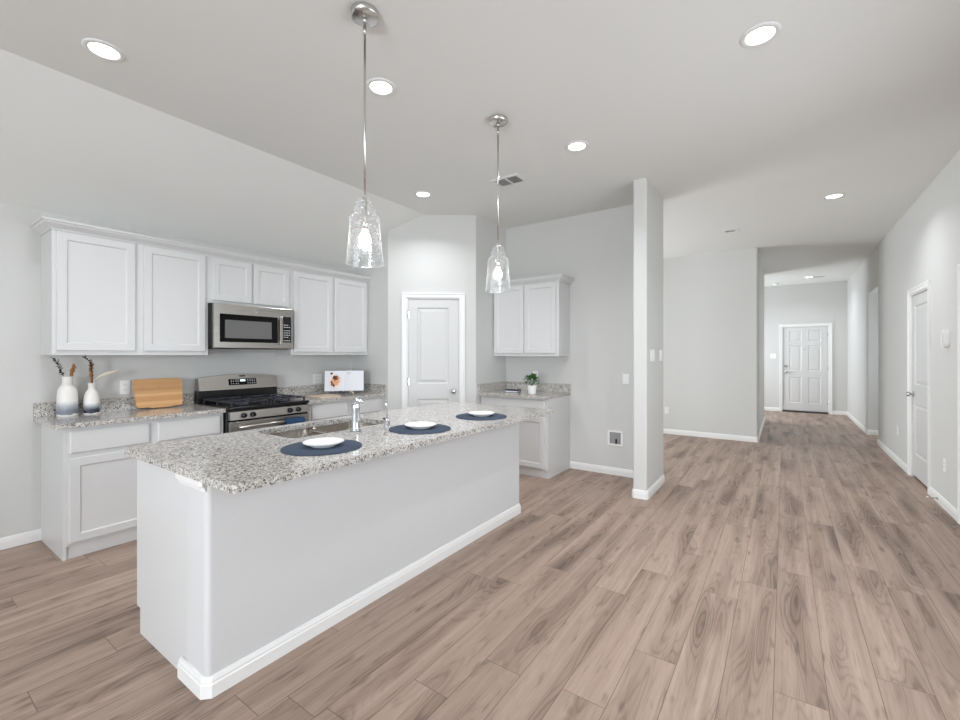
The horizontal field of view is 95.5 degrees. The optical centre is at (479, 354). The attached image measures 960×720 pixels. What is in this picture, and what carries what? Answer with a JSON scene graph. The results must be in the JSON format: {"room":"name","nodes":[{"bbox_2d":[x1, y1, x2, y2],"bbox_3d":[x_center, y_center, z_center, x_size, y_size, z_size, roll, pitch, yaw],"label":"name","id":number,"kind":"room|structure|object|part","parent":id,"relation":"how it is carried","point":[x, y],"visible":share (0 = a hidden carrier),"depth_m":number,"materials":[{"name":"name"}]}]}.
{"room":"open-plan kitchen","nodes":[
{"label":"open-plan kitchen","id":0,"kind":"room"},
{"bbox_2d":[0,203,351,537],"bbox_3d":[-3.500,-0.178,2.989,0.120,3.100,9.140,0,0,35],"label":"wall","id":1,"kind":"structure","parent":0,"point":[28,377],"depth_m":3.20,"materials":[{"name":"grey paint"}]},
{"bbox_2d":[0,529,40,549],"bbox_3d":[-4.620,1.331,1.265,0.014,0.083,4.790,0,0,35],"label":"baseboard","id":2,"kind":"structure","parent":1,"relation":"attached to","point":[15,540],"depth_m":3.14,"materials":[{"name":"white wood"}]},
{"bbox_2d":[33,393,193,416],"bbox_3d":[-2.969,0.407,3.625,0.020,0.102,1.055,0,0,35],"label":"backsplash","id":3,"kind":"structure","parent":1,"relation":"attached to","point":[124,403],"depth_m":3.53,"materials":[{"name":"stone"}]},
{"bbox_2d":[41,229,207,354],"bbox_3d":[-2.832,-0.448,3.553,0.330,0.900,1.010,0,0,35],"label":"upper cabinet","id":4,"kind":"object","parent":1,"relation":"attached to","point":[100,296],"visible":0.99,"depth_m":3.36,"materials":[{"name":"white paint"}]},
{"bbox_3d":[-2.851,-0.452,3.255,0.020,0.843,0.452,0,0,35],"label":"door","id":5,"kind":"part","parent":4,"relation":"part of","materials":[{"name":"white paint"}]},
{"bbox_3d":[-2.560,-0.452,3.671,0.020,0.843,0.452,0,0,35],"label":"door","id":6,"kind":"part","parent":4,"relation":"part of","materials":[{"name":"white paint"}]},
{"bbox_2d":[120,380,129,393],"bbox_3d":[-2.965,0.272,3.642,0.009,0.116,0.072,0,0,35],"label":"wall outlet","id":7,"kind":"object","parent":1,"relation":"attached to","point":[124,384],"visible":1,"depth_m":3.64,"materials":[{"name":"white plastic"}]},
{"bbox_2d":[29,216,370,282],"bbox_3d":[-2.311,-0.913,4.263,0.370,0.066,2.891,0,0,35],"label":"crown molding","id":8,"kind":"structure","parent":1,"relation":"attached to","point":[43,224],"depth_m":3.63,"materials":[{"name":"white paint"}]},
{"bbox_2d":[208,256,290,309],"bbox_3d":[-2.314,-0.682,4.295,0.330,0.432,0.797,0,0,35],"label":"upper cabinet","id":9,"kind":"object","parent":1,"relation":"attached to","point":[229,281],"visible":0.84,"depth_m":4.16,"materials":[{"name":"white paint"}]},
{"bbox_3d":[-2.297,-0.681,4.049,0.020,0.383,0.349,0,0,35],"label":"door","id":10,"kind":"part","parent":9,"relation":"part of","materials":[{"name":"white paint"}]},
{"bbox_2d":[208,303,292,349],"bbox_3d":[-2.279,-0.257,4.250,0.432,0.408,0.754,0,0,35],"label":"microwave","id":11,"kind":"object","parent":9,"relation":"attached to","point":[230,326],"visible":0.98,"depth_m":4.08,"materials":[{"name":"silver metal"}]},
{"bbox_3d":[-2.157,-0.241,4.096,0.004,0.253,0.540,0,0,35],"label":"door glass","id":12,"kind":"part","parent":11,"relation":"part of","materials":[{"name":"black glass"}]},
{"bbox_3d":[-1.977,-0.238,4.330,0.029,0.280,0.030,0,0,35],"label":"handle","id":13,"kind":"part","parent":11,"relation":"part of","materials":[{"name":"silver metal"}]},
{"bbox_3d":[-2.082,-0.681,4.357,0.020,0.383,0.365,0,0,35],"label":"door","id":14,"kind":"part","parent":9,"relation":"part of","materials":[{"name":"white paint"}]},
{"bbox_2d":[313,374,321,383],"bbox_3d":[-1.917,0.282,5.146,0.009,0.116,0.118,0,0,35],"label":"wall outlet","id":15,"kind":"object","parent":1,"relation":"attached to","point":[317,378],"visible":1,"depth_m":5.14,"materials":[{"name":"white plastic"}]},
{"bbox_2d":[275,270,367,354],"bbox_3d":[-1.795,-0.448,5.040,0.330,0.900,1.018,0,0,35],"label":"upper cabinet","id":16,"kind":"object","parent":1,"relation":"attached to","point":[330,314],"visible":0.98,"depth_m":4.89,"materials":[{"name":"white paint"}]},
{"bbox_3d":[-1.812,-0.452,4.745,0.020,0.843,0.470,0,0,35],"label":"door","id":17,"kind":"part","parent":16,"relation":"part of","materials":[{"name":"white paint"}]},
{"bbox_3d":[-1.527,-0.452,5.153,0.020,0.843,0.461,0,0,35],"label":"door","id":18,"kind":"part","parent":16,"relation":"part of","materials":[{"name":"white paint"}]},
{"bbox_2d":[277,383,385,395],"bbox_3d":[-1.675,0.407,4.947,0.631,0.102,1.044,0,0,35],"label":"backsplash","id":19,"kind":"structure","parent":1,"relation":"attached to","point":[377,388],"depth_m":5.07,"materials":[{"name":"stone"}]},
{"bbox_2d":[0,49,423,270],"bbox_3d":[-3.089,-1.395,2.703,1.120,0.801,9.140,0,0,35],"label":"ceiling","id":20,"kind":"structure","parent":0,"point":[71,146],"depth_m":3.39,"materials":[{"name":"white paint"}]},
{"bbox_2d":[352,214,505,410],"bbox_3d":[-0.645,-0.178,5.684,1.480,3.100,1.342,0,0,35],"label":"wall","id":21,"kind":"structure","parent":0,"point":[427,253],"depth_m":5.24,"materials":[{"name":"grey paint"}]},
{"bbox_2d":[402,292,464,407],"bbox_3d":[-0.555,0.317,5.212,0.753,2.110,0.112,0,0,-4],"label":"door","id":22,"kind":"structure","parent":21,"relation":"in","point":[433,324],"depth_m":5.22,"materials":[{"name":"white wood"}]},
{"bbox_2d":[0,410,959,719],"bbox_3d":[1.038,1.422,4.811,10.200,0.100,17.320,0,0,35],"label":"floor","id":23,"kind":"structure","parent":0,"point":[798,572],"depth_m":2.25,"materials":[{"name":"brown wood"}]},
{"bbox_2d":[41,413,222,560],"bbox_3d":[-2.716,0.931,3.473,0.608,0.882,1.010,0,0,35],"label":"base cabinet","id":24,"kind":"object","parent":23,"relation":"on","point":[89,483],"visible":0.55,"depth_m":3.07,"materials":[{"name":"white paint"}]},
{"bbox_3d":[-2.618,0.981,3.100,0.020,0.567,0.449,0,0,35],"label":"door","id":25,"kind":"part","parent":24,"relation":"part of","materials":[{"name":"white paint"}]},
{"bbox_3d":[-2.618,0.590,3.100,0.020,0.150,0.449,0,0,35],"label":"drawer","id":26,"kind":"part","parent":24,"relation":"part of","materials":[{"name":"white paint"}]},
{"bbox_2d":[33,393,225,429],"bbox_3d":[-2.719,0.422,3.450,0.631,0.132,1.055,0,0,35],"label":"countertop","id":27,"kind":"structure","parent":24,"relation":"on","point":[124,409],"depth_m":3.34,"materials":[{"name":"stone"}]},
{"bbox_2d":[56,376,77,416],"bbox_3d":[-3.092,0.309,3.268,0.122,0.296,0.122,0,0,35],"label":"vase","id":28,"kind":"object","parent":27,"relation":"on","point":[67,393],"visible":1,"depth_m":3.23,"materials":[{"name":"grey ceramic"}]},
{"bbox_2d":[49,357,63,375],"bbox_3d":[-3.109,0.126,3.219,0.044,0.214,0.106,0,0,22],"label":"stem","id":29,"kind":"object","parent":28,"relation":"in","point":[54,359],"visible":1,"depth_m":3.22,"materials":[{"name":"black plant"}]},
{"bbox_2d":[69,363,76,375],"bbox_3d":[-3.074,0.148,3.284,0.027,0.167,0.050,0,0,35],"label":"dried grass","id":30,"kind":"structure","parent":28,"relation":"in","point":[73,366],"depth_m":3.28,"materials":[{"name":"brown plant"}]},
{"bbox_2d":[83,383,99,414],"bbox_3d":[-3.009,0.339,3.378,0.100,0.238,0.100,0,0,35],"label":"vase","id":31,"kind":"object","parent":27,"relation":"on","point":[91,401],"visible":1,"depth_m":3.35,"materials":[{"name":"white ceramic"}]},
{"bbox_2d":[81,355,92,382],"bbox_3d":[-3.005,0.136,3.337,0.037,0.263,0.076,0,0,35],"label":"stem","id":32,"kind":"object","parent":31,"relation":"in","point":[86,355],"visible":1,"depth_m":3.36,"materials":[{"name":"black plant"}]},
{"bbox_2d":[89,359,93,382],"bbox_3d":[-3.010,0.153,3.377,0.027,0.232,0.029,0,0,35],"label":"dried grass","id":33,"kind":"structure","parent":31,"relation":"in","point":[90,370],"depth_m":3.37,"materials":[{"name":"brown plant"}]},
{"bbox_2d":[93,370,118,382],"bbox_3d":[-2.950,0.189,3.438,0.046,0.159,0.179,0,0,45],"label":"pampas plume","id":34,"kind":"object","parent":31,"relation":"in","point":[112,371],"visible":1,"depth_m":3.43,"materials":[{"name":"beige plant"}]},
{"bbox_2d":[132,378,182,407],"bbox_3d":[-2.767,0.331,3.757,0.089,0.248,0.356,0,0,38],"label":"cutting board","id":35,"kind":"object","parent":27,"relation":"on","point":[163,392],"visible":1,"depth_m":3.74,"materials":[{"name":"brown wood"}]},
{"bbox_3d":[-2.330,0.590,3.511,0.020,0.150,0.453,0,0,35],"label":"drawer","id":36,"kind":"part","parent":24,"relation":"part of","materials":[{"name":"white paint"}]},
{"bbox_2d":[194,374,309,433],"bbox_3d":[-2.151,0.782,4.169,0.722,1.180,0.764,0,0,35],"label":"gas range","id":37,"kind":"object","parent":23,"relation":"on","point":[250,401],"visible":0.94,"depth_m":4.10,"materials":[{"name":"silver metal"}]},
{"bbox_2d":[194,398,308,410],"bbox_3d":[-2.176,0.463,4.187,0.661,0.026,0.764,0,0,35],"label":"cooktop","id":38,"kind":"object","parent":37,"relation":"in","point":[285,403],"depth_m":4.02,"materials":[{"name":"black metal"}]},
{"bbox_3d":[-1.911,0.852,4.002,0.031,0.550,0.752,0,0,35],"label":"oven door","id":39,"kind":"part","parent":37,"relation":"part of","materials":[{"name":"silver metal"}]},
{"bbox_3d":[-1.908,0.524,4.000,0.039,0.072,0.752,0,0,35],"label":"control panel","id":40,"kind":"part","parent":37,"relation":"part of","materials":[{"name":"silver metal"}]},
{"bbox_3d":[-1.876,0.620,3.978,0.053,0.024,0.640,0,0,35],"label":"oven handle","id":41,"kind":"part","parent":37,"relation":"part of","materials":[{"name":"silver metal"}]},
{"bbox_2d":[284,417,304,424],"bbox_3d":[-1.753,0.764,4.127,0.053,0.335,0.196,0,0,35],"label":"towel","id":42,"kind":"object","parent":37,"relation":"hanging from","point":[298,419],"visible":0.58,"depth_m":4.11,"materials":[{"name":"blue fabric"}]},
{"bbox_2d":[137,422,520,699],"bbox_3d":[-0.685,0.930,2.984,0.793,0.884,2.555,0,0,35],"label":"kitchen island","id":43,"kind":"object","parent":23,"relation":"on","point":[229,585],"visible":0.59,"depth_m":2.08,"materials":[{"name":"grey paint"}]},
{"bbox_3d":[-1.189,0.519,1.794,0.233,0.062,0.028,0,0,35],"label":"counter trim","id":44,"kind":"part","parent":43,"relation":"part of","materials":[{"name":"white"}]},
{"bbox_2d":[124,402,552,493],"bbox_3d":[-0.572,0.473,2.892,1.097,0.030,2.579,0,0,35],"label":"island countertop","id":45,"kind":"structure","parent":43,"relation":"on","point":[247,460],"depth_m":2.17,"materials":[{"name":"stone"}]},
{"bbox_2d":[280,439,361,455],"bbox_3d":[-0.779,0.455,2.155,0.380,0.004,0.380,0,0,35],"label":"placemat","id":46,"kind":"object","parent":45,"relation":"on","point":[296,449],"visible":0.83,"depth_m":2.08,"materials":[{"name":"blue fabric"}]},
{"bbox_2d":[302,437,343,447],"bbox_3d":[-0.777,0.441,2.168,0.198,0.023,0.198,0,0,35],"label":"plate","id":47,"kind":"object","parent":46,"relation":"on","point":[326,442],"visible":1,"depth_m":2.19,"materials":[{"name":"white ceramic"}]},
{"bbox_2d":[270,422,376,437],"bbox_3d":[-0.975,0.586,2.790,0.470,0.192,0.750,0,0,35],"label":"sink","id":48,"kind":"object","parent":45,"relation":"in","point":[318,430],"visible":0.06,"depth_m":2.87,"materials":[{"name":"grey metal"}]},
{"bbox_2d":[270,429,328,437],"bbox_3d":[-1.088,0.586,2.627,0.422,0.192,0.352,0,0,35],"label":"basin","id":49,"kind":"object","parent":48,"relation":"in","point":[300,433],"depth_m":2.83,"materials":[{"name":"silver metal"}]},
{"bbox_2d":[312,422,376,431],"bbox_3d":[-0.867,0.586,2.944,0.422,0.192,0.374,0,0,35],"label":"basin","id":50,"kind":"object","parent":48,"relation":"in","point":[346,425],"depth_m":3.10,"materials":[{"name":"silver metal"}]},
{"bbox_2d":[350,396,363,431],"bbox_3d":[-0.761,0.357,2.711,0.083,0.201,0.240,0,0,-15],"label":"faucet","id":51,"kind":"object","parent":45,"relation":"on","point":[355,404],"visible":1,"depth_m":2.60,"materials":[{"name":"silver metal"}]},
{"bbox_2d":[382,398,390,426],"bbox_3d":[-0.592,0.368,2.784,0.048,0.179,0.049,0,0,35],"label":"tap","id":52,"kind":"object","parent":45,"relation":"on","point":[386,420],"visible":1,"depth_m":2.77,"materials":[{"name":"silver metal"}]},
{"bbox_3d":[-0.599,0.343,2.778,0.018,0.129,0.025,0,0,35],"label":"lever","id":53,"kind":"part","parent":52,"relation":"part of","materials":[{"name":"silver metal"}]},
{"bbox_2d":[389,424,450,433],"bbox_3d":[-0.370,0.455,2.690,0.380,0.004,0.380,0,0,35],"label":"placemat","id":54,"kind":"object","parent":45,"relation":"on","point":[438,428],"visible":0.8,"depth_m":2.64,"materials":[{"name":"blue fabric"}]},
{"bbox_2d":[404,422,436,428],"bbox_3d":[-0.368,0.441,2.703,0.198,0.023,0.198,0,0,35],"label":"plate","id":55,"kind":"object","parent":54,"relation":"on","point":[414,425],"visible":1,"depth_m":2.74,"materials":[{"name":"white ceramic"}]},
{"bbox_2d":[456,413,506,419],"bbox_3d":[0.009,0.455,3.227,0.380,0.004,0.380,0,0,35],"label":"placemat","id":56,"kind":"object","parent":45,"relation":"on","point":[466,416],"visible":0.79,"depth_m":3.15,"materials":[{"name":"blue fabric"}]},
{"bbox_2d":[468,411,494,416],"bbox_3d":[0.011,0.441,3.240,0.198,0.023,0.198,0,0,35],"label":"plate","id":57,"kind":"object","parent":56,"relation":"on","point":[475,413],"visible":1,"depth_m":3.27,"materials":[{"name":"white ceramic"}]},
{"bbox_3d":[-0.457,1.331,2.829,0.243,0.083,2.549,0,0,35],"label":"baseboard","id":58,"kind":"part","parent":43,"relation":"part of","materials":[{"name":"white wood"}]},
{"bbox_2d":[308,396,383,420],"bbox_3d":[-1.681,0.931,4.957,0.608,0.882,1.030,0,0,35],"label":"base cabinet","id":59,"kind":"object","parent":23,"relation":"on","point":[341,408],"visible":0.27,"depth_m":4.69,"materials":[{"name":"white paint"}]},
{"bbox_3d":[-1.575,0.590,4.594,0.020,0.150,0.445,0,0,35],"label":"drawer","id":60,"kind":"part","parent":59,"relation":"part of","materials":[{"name":"white paint"}]},
{"bbox_2d":[277,383,385,403],"bbox_3d":[-1.675,0.422,4.947,0.631,0.132,1.044,0,0,35],"label":"countertop","id":61,"kind":"structure","parent":59,"relation":"on","point":[370,390],"depth_m":5.02,"materials":[{"name":"stone"}]},
{"bbox_2d":[306,394,340,397],"bbox_3d":[-1.707,0.452,4.756,0.260,0.012,0.280,0,0,31],"label":"serving board","id":62,"kind":"object","parent":61,"relation":"on","point":[321,395],"visible":1,"depth_m":4.72,"materials":[{"name":"beige wood"}]},
{"bbox_2d":[329,391,356,393],"bbox_3d":[-1.583,0.356,5.090,0.340,0.198,0.195,0,0,-15],"label":"cookbook stand","id":63,"kind":"object","parent":61,"relation":"on","point":[340,391],"visible":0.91,"depth_m":5.02,"materials":[{"name":"grey metal"}]},
{"bbox_2d":[324,370,363,391],"bbox_3d":[-1.578,0.304,5.073,0.444,0.240,0.065,0,0,-15],"label":"cookbook","id":64,"kind":"object","parent":63,"relation":"on","point":[343,380],"visible":1,"depth_m":5.07,"materials":[{"name":"white paper"}]},
{"bbox_2d":[329,372,339,387],"bbox_3d":[-1.675,0.295,5.030,0.127,0.182,0.031,0,0,-15],"label":"food photo","id":65,"kind":"object","parent":64,"relation":"attached to","point":[334,377],"depth_m":5.03,"materials":[{"name":"beige"}]},
{"bbox_3d":[-1.298,0.590,4.992,0.020,0.150,0.445,0,0,35],"label":"drawer","id":66,"kind":"part","parent":59,"relation":"part of","materials":[{"name":"white paint"}]},
{"bbox_2d":[480,395,569,478],"bbox_3d":[0.543,0.931,5.295,0.907,0.882,0.618,0,0,35],"label":"base cabinet","id":67,"kind":"object","parent":23,"relation":"on","point":[544,441],"visible":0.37,"depth_m":4.94,"materials":[{"name":"white paint"}]},
{"bbox_3d":[0.364,0.590,5.055,0.848,0.150,0.020,0,0,35],"label":"drawer","id":68,"kind":"part","parent":67,"relation":"part of","materials":[{"name":"white paint"}]},
{"bbox_2d":[478,381,569,398],"bbox_3d":[0.537,0.422,5.283,0.915,0.132,0.646,0,0,35],"label":"countertop","id":69,"kind":"structure","parent":67,"relation":"on","point":[543,390],"depth_m":5.36,"materials":[{"name":"stone"}]},
{"bbox_2d":[505,389,520,392],"bbox_3d":[0.404,0.441,5.326,0.156,0.034,0.110,0,0,27],"label":"book","id":70,"kind":"object","parent":69,"relation":"on","point":[506,390],"visible":0.98,"depth_m":5.29,"materials":[{"name":"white paper"}]},
{"bbox_2d":[523,373,540,394],"bbox_3d":[0.593,0.332,5.052,0.219,0.251,0.228,0,0,12],"label":"potted plant","id":71,"kind":"object","parent":69,"relation":"on","point":[531,388],"visible":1,"depth_m":5.02,"materials":[{"name":"green plant"}]},
{"bbox_3d":[0.603,0.406,5.053,0.106,0.102,0.106,0,0,35],"label":"pot","id":72,"kind":"part","parent":71,"relation":"part of","materials":[{"name":"white ceramic"}]},
{"bbox_3d":[0.545,0.981,4.929,0.406,0.567,0.020,0,0,35],"label":"door","id":73,"kind":"part","parent":67,"relation":"part of","materials":[{"name":"white paint"}]},
{"bbox_2d":[0,0,959,286],"bbox_3d":[1.038,-1.736,4.811,10.200,0.120,17.320,0,0,35],"label":"ceiling","id":74,"kind":"structure","parent":0,"point":[858,99],"depth_m":2.85,"materials":[{"name":"white paint"}]},
{"bbox_2d":[81,38,125,61],"bbox_3d":[-2.069,-1.672,2.400,0.188,0.008,0.188,0,0,35],"label":"recessed light","id":75,"kind":"object","parent":74,"relation":"in","point":[102,49],"visible":1,"depth_m":2.39,"materials":[{"name":"white"}]},
{"bbox_2d":[345,1,383,267],"bbox_3d":[-0.564,-1.060,2.134,0.185,1.233,0.185,0,0,35],"label":"pendant light","id":76,"kind":"object","parent":74,"relation":"hanging from","point":[364,14],"visible":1,"depth_m":2.12,"materials":[{"name":"clear glass"}]},
{"bbox_2d":[345,259,383,267],"bbox_3d":[-0.564,-0.445,2.134,0.185,0.004,0.185,0,0,35],"label":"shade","id":77,"kind":"object","parent":76,"relation":"attached to","point":[353,259],"depth_m":2.13,"materials":[{"name":"clear glass"}]},
{"bbox_3d":[-0.564,-0.602,2.134,0.182,0.318,0.182,0,0,35],"label":"lamp shade","id":78,"kind":"part","parent":76,"relation":"part of","materials":[{"name":"clear glass"}]},
{"bbox_2d":[361,197,368,229],"bbox_3d":[-0.564,-0.692,2.134,0.036,0.162,0.036,0,0,35],"label":"socket","id":79,"kind":"object","parent":76,"relation":"attached to","point":[364,223],"depth_m":2.12,"materials":[{"name":"silver metal"}]},
{"bbox_3d":[-0.564,-1.202,2.134,0.018,0.858,0.017,0,0,35],"label":"rod","id":80,"kind":"part","parent":76,"relation":"part of","materials":[{"name":"silver metal"}]},
{"bbox_3d":[-0.564,-0.570,2.134,0.060,0.083,0.060,0,0,35],"label":"bulb","id":81,"kind":"part","parent":76,"relation":"part of","materials":[{"name":"white glass"}]},
{"bbox_2d":[366,78,395,95],"bbox_3d":[-0.620,-1.672,2.730,0.188,0.008,0.188,0,0,35],"label":"recessed light","id":82,"kind":"object","parent":74,"relation":"in","point":[379,86],"visible":0.98,"depth_m":2.72,"materials":[{"name":"white"}]},
{"bbox_2d":[414,191,431,197],"bbox_3d":[-0.594,-1.672,4.547,0.188,0.008,0.188,0,0,35],"label":"recessed light","id":83,"kind":"object","parent":74,"relation":"in","point":[423,194],"visible":1,"depth_m":4.55,"materials":[{"name":"white"}]},
{"bbox_2d":[485,114,510,292],"bbox_3d":[0.128,-1.065,3.102,0.185,1.223,0.185,0,0,35],"label":"pendant light","id":84,"kind":"object","parent":74,"relation":"hanging from","point":[496,120],"visible":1,"depth_m":3.10,"materials":[{"name":"silver metal"}]},
{"bbox_3d":[0.128,-1.207,3.102,0.018,0.848,0.017,0,0,35],"label":"rod","id":85,"kind":"part","parent":84,"relation":"part of","materials":[{"name":"silver metal"}]},
{"bbox_3d":[0.128,-0.612,3.102,0.182,0.318,0.182,0,0,35],"label":"lamp shade","id":86,"kind":"part","parent":84,"relation":"part of","materials":[{"name":"clear glass"}]},
{"bbox_3d":[0.128,-0.580,3.102,0.060,0.083,0.060,0,0,35],"label":"bulb","id":87,"kind":"part","parent":84,"relation":"part of","materials":[{"name":"white glass"}]},
{"bbox_2d":[496,245,500,266],"bbox_3d":[0.128,-0.702,3.102,0.036,0.162,0.036,0,0,35],"label":"socket","id":88,"kind":"object","parent":84,"relation":"attached to","point":[497,246],"depth_m":3.09,"materials":[{"name":"silver metal"}]},
{"bbox_2d":[490,173,527,187],"bbox_3d":[0.280,-1.672,4.199,0.300,0.008,0.215,0,0,35],"label":"ceiling vent","id":89,"kind":"object","parent":74,"relation":"in","point":[514,179],"visible":0.95,"depth_m":4.19,"materials":[{"name":"white metal"}]},
{"bbox_2d":[565,140,588,151],"bbox_3d":[0.779,-1.672,3.502,0.188,0.008,0.188,0,0,35],"label":"recessed light","id":90,"kind":"object","parent":74,"relation":"in","point":[578,145],"visible":1,"depth_m":3.49,"materials":[{"name":"white"}]},
{"bbox_2d":[721,228,739,233],"bbox_3d":[3.384,-1.672,5.894,0.210,0.008,0.170,0,0,35],"label":"ceiling vent","id":91,"kind":"object","parent":74,"relation":"in","point":[735,229],"visible":1,"depth_m":5.90,"materials":[{"name":"white metal"}]},
{"bbox_2d":[739,21,781,47],"bbox_3d":[1.468,-1.672,2.285,0.188,0.008,0.188,0,0,35],"label":"recessed light","id":92,"kind":"object","parent":74,"relation":"in","point":[760,34],"visible":1,"depth_m":2.28,"materials":[{"name":"white"}]},
{"bbox_2d":[823,193,844,199],"bbox_3d":[3.738,-1.672,4.604,0.188,0.008,0.188,0,0,35],"label":"recessed light","id":93,"kind":"object","parent":74,"relation":"in","point":[835,195],"visible":1,"depth_m":4.60,"materials":[{"name":"white"}]},
{"bbox_2d":[506,205,632,469],"bbox_3d":[0.478,-0.178,5.786,3.446,3.100,0.110,0,0,35],"label":"wall","id":94,"kind":"structure","parent":0,"point":[594,249],"depth_m":5.12,"materials":[{"name":"grey paint"}]},
{"bbox_2d":[478,381,569,392],"bbox_3d":[0.537,0.407,5.283,0.915,0.102,0.646,0,0,35],"label":"backsplash","id":95,"kind":"structure","parent":94,"relation":"attached to","point":[552,387],"depth_m":5.48,"materials":[{"name":"stone"}]},
{"bbox_2d":[491,274,574,355],"bbox_3d":[0.639,-0.450,5.381,0.965,0.933,0.371,0,0,35],"label":"upper cabinet","id":96,"kind":"object","parent":94,"relation":"attached to","point":[533,318],"visible":0.98,"depth_m":5.23,"materials":[{"name":"white paint"}]},
{"bbox_3d":[0.357,-0.430,5.414,0.421,0.825,0.020,0,0,35],"label":"door","id":97,"kind":"part","parent":96,"relation":"part of","materials":[{"name":"white paint"}]},
{"bbox_3d":[0.639,-0.883,5.381,0.965,0.066,0.370,0,0,35],"label":"crown","id":98,"kind":"part","parent":96,"relation":"part of","materials":[{"name":"white paint"}]},
{"bbox_3d":[0.711,-0.430,5.167,0.408,0.825,0.020,0,0,35],"label":"door","id":99,"kind":"part","parent":96,"relation":"part of","materials":[{"name":"white paint"}]},
{"bbox_2d":[608,430,622,446],"bbox_3d":[1.538,0.951,4.965,0.170,0.172,0.026,0,0,35],"label":"water supply box","id":100,"kind":"object","parent":94,"relation":"attached to","point":[615,438],"visible":1,"depth_m":4.97,"materials":[{"name":"white plastic"}]},
{"bbox_2d":[570,461,664,499],"bbox_3d":[1.350,1.331,4.717,1.076,0.083,0.741,0,0,35],"label":"baseboard","id":101,"kind":"structure","parent":94,"relation":"attached to","point":[639,494],"depth_m":4.91,"materials":[{"name":"white wood"}]},
{"bbox_2d":[623,374,628,383],"bbox_3d":[1.639,0.272,4.903,0.072,0.116,0.010,0,0,35],"label":"light switch","id":102,"kind":"object","parent":94,"relation":"attached to","point":[625,376],"visible":1,"depth_m":4.90,"materials":[{"name":"white plastic"}]},
{"bbox_2d":[633,178,662,490],"bbox_3d":[1.728,-0.178,4.454,0.128,3.100,0.713,0,0,35],"label":"column","id":103,"kind":"structure","parent":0,"point":[647,202],"depth_m":4.20,"materials":[{"name":"grey paint"}]},
{"bbox_2d":[650,349,654,360],"bbox_3d":[1.704,0.007,4.298,0.010,0.116,0.164,0,0,35],"label":"light switch","id":104,"kind":"object","parent":103,"relation":"attached to","point":[652,352],"visible":1,"depth_m":4.29,"materials":[{"name":"white plastic"}]},
{"bbox_2d":[659,350,662,360],"bbox_3d":[1.910,0.007,4.593,0.010,0.116,0.118,0,0,35],"label":"light switch","id":105,"kind":"object","parent":103,"relation":"attached to","point":[660,351],"visible":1,"depth_m":4.57,"materials":[{"name":"white plastic"}]},
{"bbox_2d":[663,248,763,436],"bbox_3d":[3.395,-0.178,9.202,4.283,3.100,2.820,0,0,35],"label":"wall","id":106,"kind":"structure","parent":0,"point":[713,303],"depth_m":7.21,"materials":[{"name":"grey paint"}]},
{"bbox_2d":[663,416,764,441],"bbox_3d":[3.400,1.331,9.198,4.297,0.083,2.848,0,0,35],"label":"baseboard","id":107,"kind":"structure","parent":106,"relation":"attached to","point":[666,431],"depth_m":7.20,"materials":[{"name":"white"}]},
{"bbox_2d":[764,281,846,412],"bbox_3d":[7.092,-0.178,10.818,3.540,3.100,0.120,0,0,35],"label":"wall","id":108,"kind":"structure","parent":0,"point":[826,302],"depth_m":10.29,"materials":[{"name":"grey paint"}]},
{"bbox_2d":[779,323,831,413],"bbox_3d":[7.698,0.320,10.328,1.005,2.105,0.107,0,0,35],"label":"door","id":109,"kind":"structure","parent":108,"relation":"in","point":[805,350],"depth_m":10.33,"materials":[{"name":"white wood"}]},
{"bbox_2d":[764,407,877,434],"bbox_3d":[7.355,1.331,9.327,2.147,0.083,5.358,0,0,-13],"label":"baseboard","id":110,"kind":"structure","parent":108,"relation":"attached to","point":[869,432],"depth_m":9.11,"materials":[{"name":"white wood"}]},
{"bbox_2d":[847,150,959,508],"bbox_3d":[4.095,-0.178,2.551,1.440,3.100,16.870,0,0,35],"label":"wall","id":111,"kind":"structure","parent":0,"point":[923,245],"depth_m":5.16,"materials":[{"name":"grey paint"}]},
{"bbox_2d":[877,439,956,520],"bbox_3d":[5.007,1.331,5.113,0.034,0.083,3.805,0,0,35],"label":"baseboard","id":112,"kind":"structure","parent":111,"relation":"attached to","point":[941,501],"depth_m":4.17,"materials":[{"name":"white wood"}]},
{"bbox_2d":[906,280,930,494],"bbox_3d":[4.670,0.320,4.631,0.106,2.105,0.890,0,0,35],"label":"door","id":113,"kind":"structure","parent":111,"relation":"in","point":[918,393],"depth_m":4.65,"materials":[{"name":"white wood"}]},
{"bbox_3d":[4.692,0.343,4.616,0.034,2.003,0.740,0,0,35],"label":"panel","id":114,"kind":"part","parent":113,"relation":"part of","materials":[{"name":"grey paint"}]},
{"bbox_2d":[943,458,946,472],"bbox_3d":[4.144,0.987,3.889,0.009,0.116,0.072,0,0,35],"label":"wall outlet","id":115,"kind":"object","parent":111,"relation":"attached to","point":[944,459],"visible":1,"depth_m":3.87,"materials":[{"name":"white plastic"}]},
{"bbox_2d":[941,330,949,347],"bbox_3d":[4.078,-0.138,3.825,0.044,0.156,0.092,0,0,35],"label":"door chime","id":116,"kind":"object","parent":111,"relation":"attached to","point":[945,334],"visible":1,"depth_m":3.79,"materials":[{"name":"white plastic"}]},
{"bbox_2d":[957,264,959,523],"bbox_3d":[3.661,0.320,3.183,0.106,2.105,0.890,0,0,35],"label":"door frame","id":117,"kind":"structure","parent":111,"relation":"in","point":[958,265],"depth_m":3.54,"materials":[{"name":"white"}]}
]}

